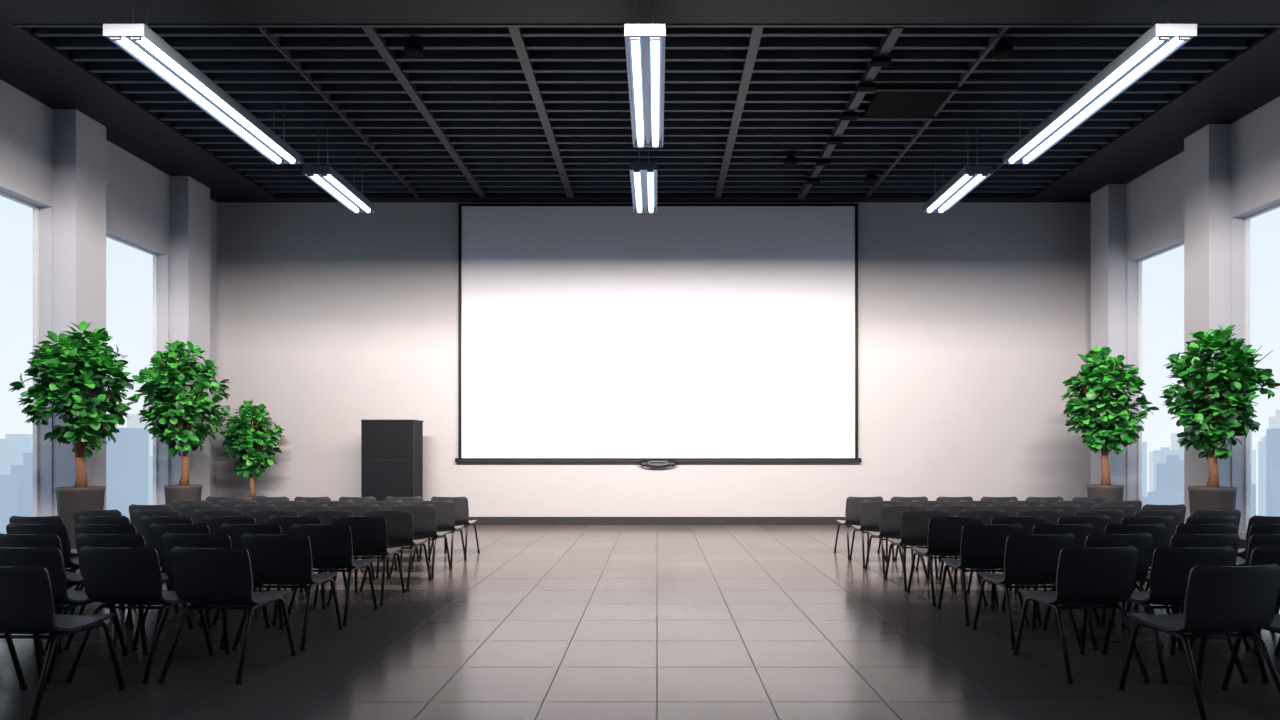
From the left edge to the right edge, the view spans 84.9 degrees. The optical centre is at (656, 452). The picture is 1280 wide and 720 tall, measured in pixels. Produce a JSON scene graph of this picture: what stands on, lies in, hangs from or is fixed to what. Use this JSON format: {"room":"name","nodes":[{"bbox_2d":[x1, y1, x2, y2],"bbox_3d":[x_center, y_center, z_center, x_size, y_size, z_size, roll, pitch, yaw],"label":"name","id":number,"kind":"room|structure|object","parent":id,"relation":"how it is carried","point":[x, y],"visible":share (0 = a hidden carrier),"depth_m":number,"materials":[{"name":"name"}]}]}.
{"room":"assembly chamber","nodes":[
{"label":"assembly chamber","id":0,"kind":"room"},
{"bbox_2d":[0,79,216,523],"bbox_3d":[-8.595,-2.065,4.860,0.590,6.950,17.720,0,0,0],"label":"wall","id":1,"kind":"structure","parent":0,"point":[85,188],"depth_m":10.37,"materials":[{"name":"paint"}]},
{"bbox_2d":[0,191,38,516],"bbox_3d":[-8.840,-1.175,8.490,0.060,4.670,2.980,0,0,0],"label":"window","id":2,"kind":"structure","parent":1,"relation":"in","point":[35,208],"depth_m":9.95,"materials":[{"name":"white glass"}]},
{"bbox_2d":[106,234,157,504],"bbox_3d":[-8.840,-1.175,11.450,0.060,4.670,1.800,0,0,0],"label":"window","id":3,"kind":"structure","parent":1,"relation":"in","point":[155,256],"depth_m":12.31,"materials":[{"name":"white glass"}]},
{"bbox_2d":[0,525,1279,719],"bbox_3d":[-0.030,1.510,4.860,17.720,0.200,18.120,0,0,0],"label":"floor","id":4,"kind":"structure","parent":0,"point":[544,622],"depth_m":4.97,"materials":[{"name":"tile"}]},
{"bbox_2d":[4,634,26,689],"bbox_3d":[-4.036,0.997,3.891,0.524,0.830,0.634,0,0,2],"label":"chair","id":5,"kind":"object","parent":4,"relation":"on","point":[22,685],"visible":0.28,"depth_m":4.14,"materials":[{"name":"plastic"}]},
{"bbox_2d":[9,516,77,558],"bbox_3d":[-5.774,0.997,6.731,0.524,0.830,0.634,0,0,2],"label":"chair","id":6,"kind":"object","parent":4,"relation":"on","point":[14,519],"visible":0.2,"depth_m":6.49,"materials":[{"name":"plastic"}]},
{"bbox_2d":[0,533,115,650],"bbox_3d":[-4.585,0.997,5.318,0.524,0.830,0.634,0,0,3],"label":"chair","id":7,"kind":"object","parent":4,"relation":"on","point":[50,539],"visible":0.33,"depth_m":5.08,"materials":[{"name":"plastic"}]},
{"bbox_2d":[6,523,115,613],"bbox_3d":[-5.171,0.997,6.050,0.524,0.830,0.634,0,0,0],"label":"chair","id":8,"kind":"object","parent":4,"relation":"on","point":[61,530],"visible":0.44,"depth_m":5.82,"materials":[{"name":"plastic"}]},
{"bbox_2d":[0,565,125,719],"bbox_3d":[-3.432,0.997,3.876,0.524,0.830,0.634,0,0,1],"label":"chair","id":9,"kind":"object","parent":4,"relation":"on","point":[27,606],"visible":1,"depth_m":3.68,"materials":[{"name":"plastic"}]},
{"bbox_2d":[0,546,127,682],"bbox_3d":[-3.970,0.997,4.603,0.524,0.830,0.634,0,0,3],"label":"chair","id":10,"kind":"object","parent":4,"relation":"on","point":[50,558],"visible":0.52,"depth_m":4.38,"materials":[{"name":"plastic"}]},
{"bbox_2d":[7,321,135,558],"bbox_3d":[-7.628,-0.137,9.335,1.268,3.093,1.338,0,0,0],"label":"potted tree","id":11,"kind":"object","parent":4,"relation":"on","point":[57,365],"visible":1,"depth_m":9.14,"materials":[{"name":"green plant"}]},
{"bbox_2d":[67,509,121,589],"bbox_3d":[-5.786,0.997,7.453,0.524,0.830,0.634,0,0,1],"label":"chair","id":12,"kind":"object","parent":4,"relation":"on","point":[76,513],"visible":0.27,"depth_m":7.21,"materials":[{"name":"plastic"}]},
{"bbox_2d":[68,515,170,605],"bbox_3d":[-5.157,0.997,6.751,0.524,0.830,0.634,0,0,3],"label":"chair","id":13,"kind":"object","parent":4,"relation":"on","point":[96,520],"visible":0.23,"depth_m":6.51,"materials":[{"name":"plastic"}]},
{"bbox_2d":[69,523,178,625],"bbox_3d":[-4.575,0.997,6.017,0.524,0.830,0.634,0,0,0],"label":"chair","id":14,"kind":"object","parent":4,"relation":"on","point":[128,528],"visible":0.23,"depth_m":5.77,"materials":[{"name":"plastic"}]},
{"bbox_2d":[64,533,192,649],"bbox_3d":[-3.984,0.997,5.315,0.524,0.830,0.634,0,0,1],"label":"chair","id":15,"kind":"object","parent":4,"relation":"on","point":[133,540],"visible":0.3,"depth_m":5.08,"materials":[{"name":"plastic"}]},
{"bbox_2d":[65,546,213,683],"bbox_3d":[-3.367,0.997,4.602,0.524,0.830,0.634,0,0,3],"label":"chair","id":16,"kind":"object","parent":4,"relation":"on","point":[111,576],"visible":0.88,"depth_m":4.39,"materials":[{"name":"plastic"}]},
{"bbox_2d":[129,504,172,568],"bbox_3d":[-5.761,0.997,8.186,0.524,0.830,0.634,0,0,2],"label":"chair","id":17,"kind":"object","parent":4,"relation":"on","point":[132,507],"visible":0.2,"depth_m":7.94,"materials":[{"name":"plastic"}]},
{"bbox_2d":[132,509,179,586],"bbox_3d":[-5.175,0.997,7.454,0.524,0.830,0.634,0,0,3],"label":"chair","id":18,"kind":"object","parent":4,"relation":"on","point":[136,514],"visible":0.16,"depth_m":7.21,"materials":[{"name":"plastic"}]},
{"bbox_2d":[133,515,192,606],"bbox_3d":[-4.559,0.997,6.736,0.524,0.830,0.634,0,0,4],"label":"chair","id":19,"kind":"object","parent":4,"relation":"on","point":[145,521],"visible":0.16,"depth_m":6.50,"materials":[{"name":"plastic"}]},
{"bbox_2d":[125,340,231,505],"bbox_3d":[-7.663,-0.205,11.306,1.366,3.231,1.253,0,0,-5],"label":"potted tree","id":20,"kind":"object","parent":4,"relation":"on","point":[161,389],"visible":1,"depth_m":11.16,"materials":[{"name":"green plant"}]},
{"bbox_2d":[172,500,210,513],"bbox_3d":[-5.768,0.997,8.906,0.524,0.830,0.634,0,0,4],"label":"chair","id":21,"kind":"object","parent":4,"relation":"on","point":[176,504],"visible":0.13,"depth_m":8.66,"materials":[{"name":"plastic"}]},
{"bbox_2d":[143,523,245,625],"bbox_3d":[-3.971,0.997,6.036,0.524,0.830,0.634,0,0,1],"label":"chair","id":22,"kind":"object","parent":4,"relation":"on","point":[156,531],"visible":0.27,"depth_m":5.80,"materials":[{"name":"plastic"}]},
{"bbox_2d":[179,504,222,523],"bbox_3d":[-5.167,0.997,8.165,0.524,0.830,0.634,0,0,4],"label":"chair","id":23,"kind":"object","parent":4,"relation":"on","point":[185,510],"visible":0.18,"depth_m":7.92,"materials":[{"name":"plastic"}]},
{"bbox_2d":[155,533,269,648],"bbox_3d":[-3.375,0.997,5.340,0.524,0.830,0.634,0,0,0],"label":"chair","id":24,"kind":"object","parent":4,"relation":"on","point":[169,541],"visible":0.32,"depth_m":5.11,"materials":[{"name":"plastic"}]},
{"bbox_2d":[193,509,241,523],"bbox_3d":[-4.568,0.997,7.484,0.524,0.830,0.634,0,0,0],"label":"chair","id":25,"kind":"object","parent":4,"relation":"on","point":[198,514],"visible":0.24,"depth_m":7.24,"materials":[{"name":"plastic"}]},
{"bbox_2d":[158,546,295,684],"bbox_3d":[-2.784,0.997,4.587,0.524,0.830,0.634,0,0,3],"label":"chair","id":26,"kind":"object","parent":4,"relation":"on","point":[220,577],"visible":1,"depth_m":4.38,"materials":[{"name":"plastic"}]},
{"bbox_2d":[219,500,258,509],"bbox_3d":[-5.173,0.997,8.888,0.524,0.830,0.634,0,0,2],"label":"chair","id":27,"kind":"object","parent":4,"relation":"on","point":[226,505],"visible":0.19,"depth_m":8.65,"materials":[{"name":"plastic"}]},
{"bbox_2d":[202,515,286,606],"bbox_3d":[-3.984,0.997,6.744,0.524,0.830,0.634,0,0,3],"label":"chair","id":28,"kind":"object","parent":4,"relation":"on","point":[213,522],"visible":0.2,"depth_m":6.50,"materials":[{"name":"plastic"}]},
{"bbox_2d":[219,398,283,500],"bbox_3d":[-7.484,0.198,13.009,1.059,2.425,1.040,0,0,-44],"label":"potted tree","id":29,"kind":"object","parent":4,"relation":"on","point":[245,433],"visible":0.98,"depth_m":12.83,"materials":[{"name":"green plant"}]},
{"bbox_2d":[234,504,277,515],"bbox_3d":[-4.559,0.997,8.186,0.524,0.830,0.634,0,0,2],"label":"chair","id":30,"kind":"object","parent":4,"relation":"on","point":[245,509],"visible":0.18,"depth_m":7.94,"materials":[{"name":"plastic"}]},
{"bbox_2d":[212,523,310,624],"bbox_3d":[-3.385,0.997,6.038,0.524,0.830,0.634,0,0,0],"label":"chair","id":31,"kind":"object","parent":4,"relation":"on","point":[235,531],"visible":0.24,"depth_m":5.79,"materials":[{"name":"plastic"}]},
{"bbox_2d":[250,509,298,590],"bbox_3d":[-3.968,0.997,7.483,0.524,0.830,0.634,0,0,2],"label":"chair","id":32,"kind":"object","parent":4,"relation":"on","point":[260,516],"visible":0.27,"depth_m":7.24,"materials":[{"name":"plastic"}]},
{"bbox_2d":[266,500,306,509],"bbox_3d":[-4.588,0.997,8.894,0.524,0.830,0.634,0,0,1],"label":"chair","id":33,"kind":"object","parent":4,"relation":"on","point":[281,505],"visible":0.16,"depth_m":8.65,"materials":[{"name":"plastic"}]},
{"bbox_2d":[232,533,342,650],"bbox_3d":[-2.773,0.997,5.302,0.524,0.830,0.634,0,0,1],"label":"chair","id":34,"kind":"object","parent":4,"relation":"on","point":[281,561],"visible":0.94,"depth_m":5.09,"materials":[{"name":"plastic"}]},
{"bbox_2d":[265,515,346,606],"bbox_3d":[-3.370,0.997,6.749,0.524,0.830,0.634,0,0,4],"label":"chair","id":35,"kind":"object","parent":4,"relation":"on","point":[285,522],"visible":0.35,"depth_m":6.51,"materials":[{"name":"plastic"}]},
{"bbox_2d":[285,504,348,572],"bbox_3d":[-3.970,0.997,8.166,0.524,0.830,0.634,0,0,0],"label":"chair","id":36,"kind":"object","parent":4,"relation":"on","point":[300,509],"visible":0.13,"depth_m":7.92,"materials":[{"name":"plastic"}]},
{"bbox_2d":[283,523,377,625],"bbox_3d":[-2.781,0.997,6.015,0.524,0.830,0.634,0,0,2],"label":"chair","id":37,"kind":"object","parent":4,"relation":"on","point":[331,545],"visible":0.84,"depth_m":5.80,"materials":[{"name":"plastic"}]},
{"bbox_2d":[299,509,374,589],"bbox_3d":[-3.386,0.997,7.456,0.524,0.830,0.634,0,0,3],"label":"chair","id":38,"kind":"object","parent":4,"relation":"on","point":[325,516],"visible":0.19,"depth_m":7.21,"materials":[{"name":"plastic"}]},
{"bbox_2d":[326,515,404,605],"bbox_3d":[-2.793,0.997,6.764,0.524,0.830,0.634,0,0,-1],"label":"chair","id":39,"kind":"object","parent":4,"relation":"on","point":[368,533],"visible":0.8,"depth_m":6.55,"materials":[{"name":"plastic"}]},
{"bbox_2d":[333,504,397,578],"bbox_3d":[-3.392,0.997,8.166,0.524,0.830,0.634,0,0,0],"label":"chair","id":40,"kind":"object","parent":4,"relation":"on","point":[357,510],"visible":0.23,"depth_m":7.92,"materials":[{"name":"plastic"}]},
{"bbox_2d":[363,500,419,567],"bbox_3d":[-3.373,0.997,8.876,0.524,0.830,0.634,0,0,2],"label":"chair","id":41,"kind":"object","parent":4,"relation":"on","point":[385,505],"visible":0.18,"depth_m":8.63,"materials":[{"name":"plastic"}]},
{"bbox_2d":[361,420,422,500],"bbox_3d":[-4.870,0.403,12.904,0.960,2.015,0.512,0,0,0],"label":"lectern","id":42,"kind":"object","parent":4,"relation":"on","point":[391,450],"visible":0.66,"depth_m":12.65,"materials":[{"name":"wood"}]},
{"bbox_2d":[359,509,431,590],"bbox_3d":[-2.768,0.997,7.459,0.524,0.830,0.634,0,0,4],"label":"chair","id":43,"kind":"object","parent":4,"relation":"on","point":[399,523],"visible":0.77,"depth_m":7.24,"materials":[{"name":"plastic"}]},
{"bbox_2d":[383,496,435,558],"bbox_3d":[-3.398,0.997,9.628,0.524,0.830,0.634,0,0,0],"label":"chair","id":44,"kind":"object","parent":4,"relation":"on","point":[406,500],"visible":0.18,"depth_m":9.38,"materials":[{"name":"plastic"}]},
{"bbox_2d":[389,504,451,577],"bbox_3d":[-2.757,0.997,8.189,0.524,0.830,0.634,0,0,3],"label":"chair","id":45,"kind":"object","parent":4,"relation":"on","point":[424,517],"visible":0.62,"depth_m":7.97,"materials":[{"name":"plastic"}]},
{"bbox_2d":[413,500,466,566],"bbox_3d":[-2.763,0.997,8.895,0.524,0.830,0.634,0,0,2],"label":"chair","id":46,"kind":"object","parent":4,"relation":"on","point":[445,513],"visible":0.57,"depth_m":8.68,"materials":[{"name":"plastic"}]},
{"bbox_2d":[430,496,479,557],"bbox_3d":[-2.780,0.997,9.627,0.524,0.830,0.634,0,0,3],"label":"chair","id":47,"kind":"object","parent":4,"relation":"on","point":[461,508],"visible":0.55,"depth_m":9.41,"materials":[{"name":"plastic"}]},
{"bbox_2d":[834,496,885,558],"bbox_3d":[2.778,0.997,9.625,0.524,0.830,0.634,0,0,-4],"label":"chair","id":48,"kind":"object","parent":4,"relation":"on","point":[853,504],"visible":0.65,"depth_m":9.41,"materials":[{"name":"plastic"}]},
{"bbox_2d":[849,500,902,567],"bbox_3d":[2.780,0.997,8.885,0.524,0.830,0.634,0,0,-1],"label":"chair","id":49,"kind":"object","parent":4,"relation":"on","point":[870,510],"visible":0.69,"depth_m":8.67,"materials":[{"name":"plastic"}]},
{"bbox_2d":[865,504,926,578],"bbox_3d":[2.783,0.997,8.177,0.524,0.830,0.634,0,0,-3],"label":"chair","id":50,"kind":"object","parent":4,"relation":"on","point":[890,515],"visible":0.63,"depth_m":7.96,"materials":[{"name":"plastic"}]},
{"bbox_2d":[877,496,927,558],"bbox_3d":[3.388,0.997,9.628,0.524,0.830,0.634,0,0,-1],"label":"chair","id":51,"kind":"object","parent":4,"relation":"on","point":[905,500],"visible":0.19,"depth_m":9.38,"materials":[{"name":"plastic"}]},
{"bbox_2d":[884,509,953,590],"bbox_3d":[2.787,0.997,7.479,0.524,0.830,0.634,0,0,-2],"label":"chair","id":52,"kind":"object","parent":4,"relation":"on","point":[914,523],"visible":0.66,"depth_m":7.26,"materials":[{"name":"plastic"}]},
{"bbox_2d":[894,500,952,567],"bbox_3d":[3.382,0.997,8.895,0.524,0.830,0.634,0,0,-2],"label":"chair","id":53,"kind":"object","parent":4,"relation":"on","point":[928,505],"visible":0.23,"depth_m":8.65,"materials":[{"name":"plastic"}]},
{"bbox_2d":[907,515,987,605],"bbox_3d":[2.787,0.997,6.764,0.524,0.830,0.634,0,0,-3],"label":"chair","id":54,"kind":"object","parent":4,"relation":"on","point":[944,532],"visible":0.85,"depth_m":6.55,"materials":[{"name":"plastic"}]},
{"bbox_2d":[916,504,981,578],"bbox_3d":[3.388,0.997,8.168,0.524,0.830,0.634,0,0,-1],"label":"chair","id":55,"kind":"object","parent":4,"relation":"on","point":[954,510],"visible":0.16,"depth_m":7.92,"materials":[{"name":"plastic"}]},
{"bbox_2d":[940,500,997,559],"bbox_3d":[3.983,0.997,8.911,0.524,0.830,0.634,0,0,-1],"label":"chair","id":56,"kind":"object","parent":4,"relation":"on","point":[981,505],"visible":0.17,"depth_m":8.67,"materials":[{"name":"plastic"}]},
{"bbox_2d":[939,509,1012,590],"bbox_3d":[3.385,0.997,7.477,0.524,0.830,0.634,0,0,0],"label":"chair","id":57,"kind":"object","parent":4,"relation":"on","point":[987,515],"visible":0.23,"depth_m":7.23,"materials":[{"name":"plastic"}]},
{"bbox_2d":[937,523,1029,625],"bbox_3d":[2.785,0.997,6.018,0.524,0.830,0.634,0,0,0],"label":"chair","id":58,"kind":"object","parent":4,"relation":"on","point":[982,546],"visible":0.84,"depth_m":5.81,"materials":[{"name":"plastic"}]},
{"bbox_2d":[963,504,1028,572],"bbox_3d":[3.967,0.997,8.169,0.524,0.830,0.634,0,0,-2],"label":"chair","id":59,"kind":"object","parent":4,"relation":"on","point":[1012,510],"visible":0.18,"depth_m":7.92,"materials":[{"name":"plastic"}]},
{"bbox_2d":[967,515,1046,605],"bbox_3d":[3.372,0.997,6.745,0.524,0.830,0.634,0,0,0],"label":"chair","id":60,"kind":"object","parent":4,"relation":"on","point":[1028,522],"visible":0.25,"depth_m":6.50,"materials":[{"name":"plastic"}]},
{"bbox_2d":[972,533,1080,650],"bbox_3d":[2.787,0.997,5.303,0.524,0.830,0.634,0,0,-1],"label":"chair","id":61,"kind":"object","parent":4,"relation":"on","point":[1031,561],"visible":0.8,"depth_m":5.09,"materials":[{"name":"plastic"}]},
{"bbox_2d":[1006,500,1046,509],"bbox_3d":[4.578,0.997,8.895,0.524,0.830,0.634,0,0,-2],"label":"chair","id":62,"kind":"object","parent":4,"relation":"on","point":[1032,505],"visible":0.17,"depth_m":8.65,"materials":[{"name":"plastic"}]},
{"bbox_2d":[1017,509,1064,589],"bbox_3d":[3.976,0.997,7.481,0.524,0.830,0.634,0,0,-3],"label":"chair","id":63,"kind":"object","parent":4,"relation":"on","point":[1051,516],"visible":0.16,"depth_m":7.24,"materials":[{"name":"plastic"}]},
{"bbox_2d":[1001,523,1100,625],"bbox_3d":[3.368,0.997,6.021,0.524,0.830,0.634,0,0,-1],"label":"chair","id":64,"kind":"object","parent":4,"relation":"on","point":[1080,531],"visible":0.2,"depth_m":5.78,"materials":[{"name":"plastic"}]},
{"bbox_2d":[1036,504,1080,515],"bbox_3d":[4.573,0.997,8.177,0.524,0.830,0.634,0,0,0],"label":"chair","id":65,"kind":"object","parent":4,"relation":"on","point":[1070,510],"visible":0.12,"depth_m":7.93,"materials":[{"name":"plastic"}]},
{"bbox_2d":[1026,515,1110,605],"bbox_3d":[3.979,0.997,6.751,0.524,0.830,0.634,0,0,-3],"label":"chair","id":66,"kind":"object","parent":4,"relation":"on","point":[1099,523],"visible":0.31,"depth_m":6.51,"materials":[{"name":"plastic"}]},
{"bbox_2d":[1055,500,1095,509],"bbox_3d":[5.180,0.997,8.893,0.524,0.830,0.634,0,0,-2],"label":"chair","id":67,"kind":"object","parent":4,"relation":"on","point":[1085,505],"visible":0.15,"depth_m":8.65,"materials":[{"name":"plastic"}]},
{"bbox_2d":[1013,546,1149,683],"bbox_3d":[2.760,0.997,4.601,0.524,0.830,0.634,0,0,-3],"label":"chair","id":68,"kind":"object","parent":4,"relation":"on","point":[1085,576],"visible":1,"depth_m":4.39,"materials":[{"name":"plastic"}]},
{"bbox_2d":[1075,509,1124,523],"bbox_3d":[4.587,0.997,7.464,0.524,0.830,0.634,0,0,0],"label":"chair","id":69,"kind":"object","parent":4,"relation":"on","point":[1116,516],"visible":0.15,"depth_m":7.22,"materials":[{"name":"plastic"}]},
{"bbox_2d":[1043,533,1163,649],"bbox_3d":[3.372,0.997,5.335,0.524,0.830,0.634,0,0,-3],"label":"chair","id":70,"kind":"object","parent":4,"relation":"on","point":[1143,542],"visible":0.35,"depth_m":5.10,"materials":[{"name":"plastic"}]},
{"bbox_2d":[1059,346,1158,500],"bbox_3d":[7.301,-0.180,11.396,1.388,3.179,1.268,0,0,-8],"label":"potted tree","id":71,"kind":"object","parent":4,"relation":"on","point":[1105,420],"visible":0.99,"depth_m":11.21,"materials":[{"name":"green plant"}]},
{"bbox_2d":[1091,504,1135,516],"bbox_3d":[5.188,0.997,8.174,0.524,0.830,0.634,0,0,-2],"label":"chair","id":72,"kind":"object","parent":4,"relation":"on","point":[1129,510],"visible":0.16,"depth_m":7.93,"materials":[{"name":"plastic"}]},
{"bbox_2d":[1070,523,1170,625],"bbox_3d":[3.966,0.997,6.015,0.524,0.830,0.634,0,0,0],"label":"chair","id":73,"kind":"object","parent":4,"relation":"on","point":[1158,531],"visible":0.26,"depth_m":5.78,"materials":[{"name":"plastic"}]},
{"bbox_2d":[1121,515,1173,606],"bbox_3d":[4.566,0.997,6.739,0.524,0.830,0.634,0,0,-3],"label":"chair","id":74,"kind":"object","parent":4,"relation":"on","point":[1168,521],"visible":0.17,"depth_m":6.50,"materials":[{"name":"plastic"}]},
{"bbox_2d":[1134,509,1181,590],"bbox_3d":[5.179,0.997,7.458,0.524,0.830,0.634,0,0,-3],"label":"chair","id":75,"kind":"object","parent":4,"relation":"on","point":[1177,514],"visible":0.2,"depth_m":7.22,"materials":[{"name":"plastic"}]},
{"bbox_2d":[1142,504,1185,572],"bbox_3d":[5.779,0.997,8.196,0.524,0.830,0.634,0,0,-1],"label":"chair","id":76,"kind":"object","parent":4,"relation":"on","point":[1182,507],"visible":0.19,"depth_m":7.95,"materials":[{"name":"plastic"}]},
{"bbox_2d":[1101,546,1247,682],"bbox_3d":[3.371,0.997,4.605,0.524,0.830,0.634,0,0,0],"label":"chair","id":77,"kind":"object","parent":4,"relation":"on","point":[1171,567],"visible":0.7,"depth_m":4.39,"materials":[{"name":"plastic"}]},
{"bbox_2d":[1134,523,1237,612],"bbox_3d":[4.569,0.997,6.029,0.524,0.830,0.634,0,0,0],"label":"chair","id":78,"kind":"object","parent":4,"relation":"on","point":[1184,528],"visible":0.21,"depth_m":5.79,"materials":[{"name":"plastic"}]},
{"bbox_2d":[1122,533,1250,650],"bbox_3d":[3.987,0.997,5.311,0.524,0.830,0.634,0,0,-1],"label":"chair","id":79,"kind":"object","parent":4,"relation":"on","point":[1180,540],"visible":0.23,"depth_m":5.07,"materials":[{"name":"plastic"}]},
{"bbox_2d":[1145,515,1238,590],"bbox_3d":[5.185,0.997,6.764,0.524,0.830,0.634,0,0,-3],"label":"chair","id":80,"kind":"object","parent":4,"relation":"on","point":[1192,519],"visible":0.14,"depth_m":6.52,"materials":[{"name":"plastic"}]},
{"bbox_2d":[1118,564,1279,719],"bbox_3d":[3.030,0.997,3.895,0.524,0.830,0.634,0,0,-4],"label":"chair","id":81,"kind":"object","parent":4,"relation":"on","point":[1218,599],"visible":1,"depth_m":3.69,"materials":[{"name":"plastic"}]},
{"bbox_2d":[1192,509,1240,534],"bbox_3d":[5.790,0.997,7.461,0.524,0.830,0.634,0,0,-1],"label":"chair","id":82,"kind":"object","parent":4,"relation":"on","point":[1198,512],"visible":0.15,"depth_m":7.22,"materials":[{"name":"plastic"}]},
{"bbox_2d":[1160,324,1279,515],"bbox_3d":[7.413,-0.146,9.332,1.264,3.112,1.236,0,0,-19],"label":"potted tree","id":83,"kind":"object","parent":4,"relation":"on","point":[1234,379],"visible":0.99,"depth_m":9.17,"materials":[{"name":"green plant"}]},
{"bbox_2d":[1189,546,1279,682],"bbox_3d":[3.979,0.997,4.615,0.524,0.830,0.634,0,0,-2],"label":"chair","id":84,"kind":"object","parent":4,"relation":"on","point":[1261,555],"visible":0.16,"depth_m":4.38,"materials":[{"name":"plastic"}]},
{"bbox_2d":[1221,614,1279,690],"bbox_3d":[3.641,0.997,3.885,0.524,0.830,0.634,0,0,-4],"label":"chair","id":85,"kind":"object","parent":4,"relation":"on","point":[1275,625],"visible":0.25,"depth_m":4.11,"materials":[{"name":"plastic"}]},
{"bbox_2d":[1236,523,1279,565],"bbox_3d":[5.191,0.997,6.040,0.524,0.830,0.634,0,0,0],"label":"chair","id":86,"kind":"object","parent":4,"relation":"on","point":[1258,527],"visible":0.2,"depth_m":5.80,"materials":[{"name":"plastic"}]},
{"bbox_2d":[1237,515,1279,558],"bbox_3d":[5.788,0.997,6.760,0.524,0.830,0.634,0,0,0],"label":"chair","id":87,"kind":"object","parent":4,"relation":"on","point":[1255,519],"visible":0.29,"depth_m":6.53,"materials":[{"name":"plastic"}]},
{"bbox_2d":[1245,533,1279,649],"bbox_3d":[4.564,0.997,5.335,0.524,0.830,0.634,0,0,-4],"label":"chair","id":88,"kind":"object","parent":4,"relation":"on","point":[1256,540],"visible":0.12,"depth_m":5.09,"materials":[{"name":"plastic"}]},
{"bbox_2d":[0,0,1279,201],"bbox_3d":[-0.030,-5.315,4.860,17.720,0.850,18.120,0,0,0],"label":"ceiling","id":89,"kind":"structure","parent":0,"point":[1237,87],"depth_m":8.76,"materials":[{"name":"metal"}]},
{"bbox_2d":[103,0,300,164],"bbox_3d":[-5.320,-4.575,8.525,0.410,0.870,3.090,0,0,0],"label":"hanging light fixture","id":90,"kind":"object","parent":89,"relation":"hanging from","point":[139,41],"visible":1,"depth_m":8.03,"materials":[{"name":"metal"}]},
{"bbox_2d":[302,128,374,212],"bbox_3d":[-5.080,-4.575,11.275,0.410,0.870,1.690,0,0,0],"label":"hanging light fixture","id":91,"kind":"object","parent":89,"relation":"hanging from","point":[327,178],"visible":1,"depth_m":11.06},
{"bbox_2d":[404,36,423,56],"bbox_3d":[-2.900,-4.855,8.350,0.220,0.170,0.220,0,0,0],"label":"ceiling spotlight","id":92,"kind":"object","parent":89,"relation":"attached to","point":[412,48],"depth_m":8.30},
{"bbox_2d":[629,147,656,212],"bbox_3d":[-0.200,-4.575,11.200,0.410,0.870,1.840,0,0,0],"label":"hanging light fixture","id":93,"kind":"object","parent":89,"relation":"hanging from","point":[643,175],"visible":0.91,"depth_m":10.97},
{"bbox_2d":[624,0,665,147],"bbox_3d":[-0.120,-4.575,8.250,0.410,0.870,2.540,0,0,0],"label":"hanging light fixture","id":94,"kind":"object","parent":89,"relation":"hanging from","point":[644,43],"visible":1,"depth_m":7.82,"materials":[{"name":"plastic"}]},
{"bbox_2d":[13,24,1279,199],"bbox_3d":[-0.075,-4.955,4.725,14.550,0.170,17.450,0,0,0],"label":"grid","id":95,"kind":"object","parent":89,"relation":"attached to","point":[415,142],"depth_m":9.92,"materials":[{"name":"metal"}]},
{"bbox_2d":[806,57,958,183],"bbox_3d":[3.355,-4.960,10.560,1.390,0.300,3.920,0,0,0],"label":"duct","id":96,"kind":"object","parent":89,"relation":"hanging from","point":[891,101],"depth_m":9.74,"materials":[{"name":"metal"}]},
{"bbox_2d":[922,128,992,212],"bbox_3d":[4.800,-4.575,11.275,0.410,0.870,1.690,0,0,0],"label":"hanging light fixture","id":97,"kind":"object","parent":89,"relation":"hanging from","point":[968,178],"visible":1,"depth_m":11.06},
{"bbox_2d":[993,39,1012,59],"bbox_3d":[4.150,-4.855,8.400,0.220,0.170,0.220,0,0,0],"label":"ceiling spotlight","id":98,"kind":"object","parent":89,"relation":"attached to","point":[1004,50],"depth_m":8.35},
{"bbox_2d":[1003,0,1196,164],"bbox_3d":[5.180,-4.575,8.525,0.410,0.870,3.090,0,0,0],"label":"hanging light fixture","id":99,"kind":"object","parent":89,"relation":"hanging from","point":[1160,41],"visible":1,"depth_m":7.98,"materials":[{"name":"metal"}]},
{"bbox_2d":[217,202,1090,516],"bbox_3d":[-0.030,-2.065,13.820,17.720,6.950,0.200,0,0,0],"label":"wall","id":100,"kind":"structure","parent":0,"point":[974,317],"depth_m":13.72,"materials":[{"name":"paint"}]},
{"bbox_2d":[469,517,845,524],"bbox_3d":[-0.030,1.330,13.705,17.200,0.160,0.030,0,0,0],"label":"baseboard","id":101,"kind":"structure","parent":100,"relation":"attached to","point":[480,520],"depth_m":13.69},
{"bbox_2d":[455,203,861,467],"bbox_3d":[0.025,-2.286,13.655,7.910,5.148,0.111,0,0,0],"label":"projection screen","id":102,"kind":"object","parent":100,"relation":"attached to","point":[588,332],"visible":1,"depth_m":13.65,"materials":[{"name":"fabric"}]},
{"bbox_2d":[1091,96,1279,539],"bbox_3d":[8.535,-2.065,4.860,0.590,6.950,17.720,0,0,0],"label":"wall","id":103,"kind":"structure","parent":0,"point":[1201,197],"depth_m":10.81,"materials":[{"name":"paint"}]},
{"bbox_2d":[1137,242,1183,509],"bbox_3d":[8.780,-1.175,11.855,0.060,4.670,1.790,0,0,0],"label":"window","id":104,"kind":"structure","parent":103,"relation":"in","point":[1139,262],"depth_m":12.71,"materials":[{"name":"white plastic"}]},
{"bbox_2d":[1244,203,1279,530],"bbox_3d":[8.780,-1.175,8.965,0.060,4.670,2.930,0,0,0],"label":"window","id":105,"kind":"structure","parent":103,"relation":"in","point":[1246,219],"depth_m":10.39,"materials":[{"name":"white plastic"}]},
{"label":"outside","id":106,"kind":"structure","parent":0,"visible":0},
{"bbox_2d":[0,410,1279,533],"bbox_3d":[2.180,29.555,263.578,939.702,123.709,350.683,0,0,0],"label":"city skyline","id":107,"kind":"object","parent":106,"point":[129,460],"visible":0.09,"depth_m":185.60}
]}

